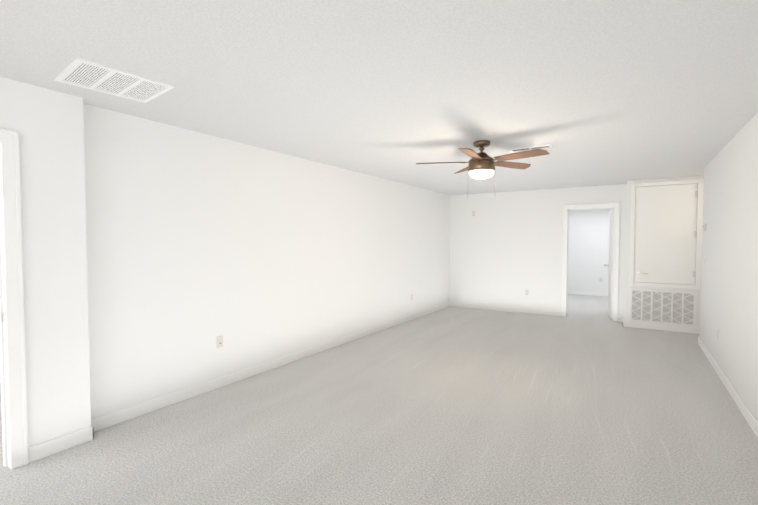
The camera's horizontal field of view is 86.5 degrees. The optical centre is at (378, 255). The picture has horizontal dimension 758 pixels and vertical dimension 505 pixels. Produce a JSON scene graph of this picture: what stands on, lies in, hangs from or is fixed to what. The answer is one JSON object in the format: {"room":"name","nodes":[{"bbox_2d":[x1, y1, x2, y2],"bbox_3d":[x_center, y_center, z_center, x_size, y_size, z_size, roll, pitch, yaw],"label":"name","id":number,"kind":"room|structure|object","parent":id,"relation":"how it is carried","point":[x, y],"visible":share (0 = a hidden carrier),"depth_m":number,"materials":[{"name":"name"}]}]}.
{"room":"empty living room","nodes":[
{"label":"empty living room","id":0,"kind":"room"},
{"bbox_2d":[0,77,90,446],"bbox_3d":[-3.396,0.182,0.912,0.125,2.440,4.720,1,2,32],"label":"wall","id":1,"kind":"structure","parent":0,"point":[47,124],"depth_m":2.70,"materials":[{"name":"paint"}]},
{"bbox_2d":[0,129,28,469],"bbox_3d":[-2.582,0.299,2.184,0.153,2.119,0.980,1,2,32],"label":"door frame","id":2,"kind":"structure","parent":1,"relation":"attached to","point":[13,266],"depth_m":2.52,"materials":[{"name":"white paint"}]},
{"bbox_2d":[83,103,449,418],"bbox_3d":[-0.372,0.010,5.942,0.145,2.440,7.260,1,2,32],"label":"wall","id":3,"kind":"structure","parent":0,"point":[197,243],"depth_m":3.99,"materials":[{"name":"paint"}]},
{"bbox_2d":[217,335,222,347],"bbox_3d":[-1.556,0.849,3.946,0.018,0.115,0.070,1,2,32],"label":"outlet","id":4,"kind":"object","parent":3,"relation":"attached to","point":[219,341],"visible":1,"depth_m":3.94,"materials":[{"name":"white plastic"}]},
{"bbox_2d":[28,302,449,462],"bbox_3d":[-1.514,1.250,3.913,0.139,0.100,11.740,1,2,32],"label":"baseboard","id":5,"kind":"structure","parent":3,"relation":"attached to","point":[114,418],"depth_m":3.63,"materials":[{"name":"white paint"}]},
{"bbox_2d":[0,294,757,504],"bbox_3d":[-0.733,1.291,5.635,12.070,0.100,15.720,1,2,32],"label":"floor","id":6,"kind":"structure","parent":0,"point":[587,400],"depth_m":3.04,"materials":[{"name":"carpet"}]},
{"bbox_2d":[0,0,757,194],"bbox_3d":[-0.733,-1.248,5.547,12.070,0.100,15.720,1,2,32],"label":"ceiling","id":7,"kind":"structure","parent":0,"point":[602,92],"depth_m":2.45,"materials":[{"name":"paint"}]},
{"bbox_2d":[54,57,174,102],"bbox_3d":[-1.668,-1.090,2.552,0.464,0.010,0.524,2,3,39],"label":"ceiling vent","id":8,"kind":"object","parent":7,"relation":"in","point":[80,72],"visible":1,"depth_m":2.52,"materials":[{"name":"white metal"}]},
{"bbox_2d":[416,140,548,199],"bbox_3d":[1.046,-0.855,4.065,1.278,0.583,1.263,1,2,32],"label":"ceiling fan","id":9,"kind":"object","parent":7,"relation":"hanging from","point":[481,164],"visible":1,"depth_m":4.00,"materials":[{"name":"brown wood"}]},
{"bbox_2d":[508,144,552,152],"bbox_3d":[1.636,-1.151,4.347,0.430,0.011,0.150,1,2,32],"label":"ceiling vent","id":10,"kind":"object","parent":7,"relation":"in","point":[547,146],"visible":1,"depth_m":4.32,"materials":[{"name":"white metal"}]},
{"bbox_2d":[450,184,625,315],"bbox_3d":[3.888,-0.043,7.471,5.710,2.440,0.120,1,2,32],"label":"wall","id":11,"kind":"structure","parent":0,"point":[506,249],"depth_m":8.11,"materials":[{"name":"paint"}]},
{"bbox_2d":[450,302,699,333],"bbox_3d":[3.745,1.135,7.262,5.445,0.100,0.454,1,2,32],"label":"baseboard","id":12,"kind":"structure","parent":11,"relation":"attached to","point":[513,309],"depth_m":7.73,"materials":[{"name":"white paint"}]},
{"bbox_2d":[561,203,619,321],"bbox_3d":[3.904,0.118,7.454,0.928,2.119,0.148,1,2,32],"label":"door frame","id":13,"kind":"structure","parent":11,"relation":"attached to","point":[616,206],"depth_m":7.41,"materials":[{"name":"white paint"}]},
{"bbox_2d":[604,209,614,318],"bbox_3d":[4.379,0.148,7.668,0.200,2.020,0.795,1,2,32],"label":"door leaf","id":14,"kind":"structure","parent":11,"relation":"in","point":[610,264],"depth_m":7.43,"materials":[{"name":"white paint"}]},
{"bbox_2d":[568,209,610,292],"bbox_3d":[5.705,-0.152,10.650,4.240,2.440,0.120,1,2,32],"label":"wall","id":15,"kind":"structure","parent":0,"point":[588,258],"depth_m":10.66,"materials":[{"name":"paint"}]},
{"bbox_2d":[568,290,607,296],"bbox_3d":[5.670,1.019,10.634,4.000,0.100,0.014,1,2,32],"label":"baseboard","id":16,"kind":"structure","parent":15,"relation":"attached to","point":[588,293],"depth_m":10.69,"materials":[{"name":"white paint"}]},
{"bbox_2d":[624,175,703,327],"bbox_3d":[5.192,-0.003,6.315,2.270,2.440,0.440,1,2,32],"label":"wall","id":17,"kind":"structure","parent":0,"point":[627,287],"depth_m":6.69,"materials":[{"name":"paint"}]},
{"bbox_2d":[629,288,696,326],"bbox_3d":[4.549,0.836,6.479,0.880,0.552,0.020,1,2,32],"label":"air vent","id":18,"kind":"object","parent":17,"relation":"in","point":[670,307],"visible":0.98,"depth_m":6.47,"materials":[{"name":"white metal"}]},
{"bbox_2d":[634,184,697,284],"bbox_3d":[4.567,-0.329,6.433,0.808,1.561,0.088,1,2,32],"label":"door","id":19,"kind":"structure","parent":17,"relation":"in","point":[665,232],"depth_m":6.43,"materials":[{"name":"white paint"}]},
{"bbox_2d":[629,179,703,288],"bbox_3d":[4.587,-0.330,6.472,0.936,1.697,0.124,1,2,32],"label":"door frame","id":20,"kind":"structure","parent":17,"relation":"attached to","point":[697,285],"depth_m":6.35,"materials":[{"name":"white paint"}]},
{"bbox_2d":[699,113,757,421],"bbox_3d":[1.717,0.175,1.115,0.120,2.440,10.530,1,2,32],"label":"wall","id":21,"kind":"structure","parent":0,"point":[729,293],"depth_m":3.68,"materials":[{"name":"paint"}]},
{"bbox_2d":[698,337,757,437],"bbox_3d":[1.664,1.343,1.197,0.014,0.100,10.544,1,2,32],"label":"baseboard","id":22,"kind":"structure","parent":21,"relation":"attached to","point":[751,420],"depth_m":3.62,"materials":[{"name":"white paint"}]}
]}

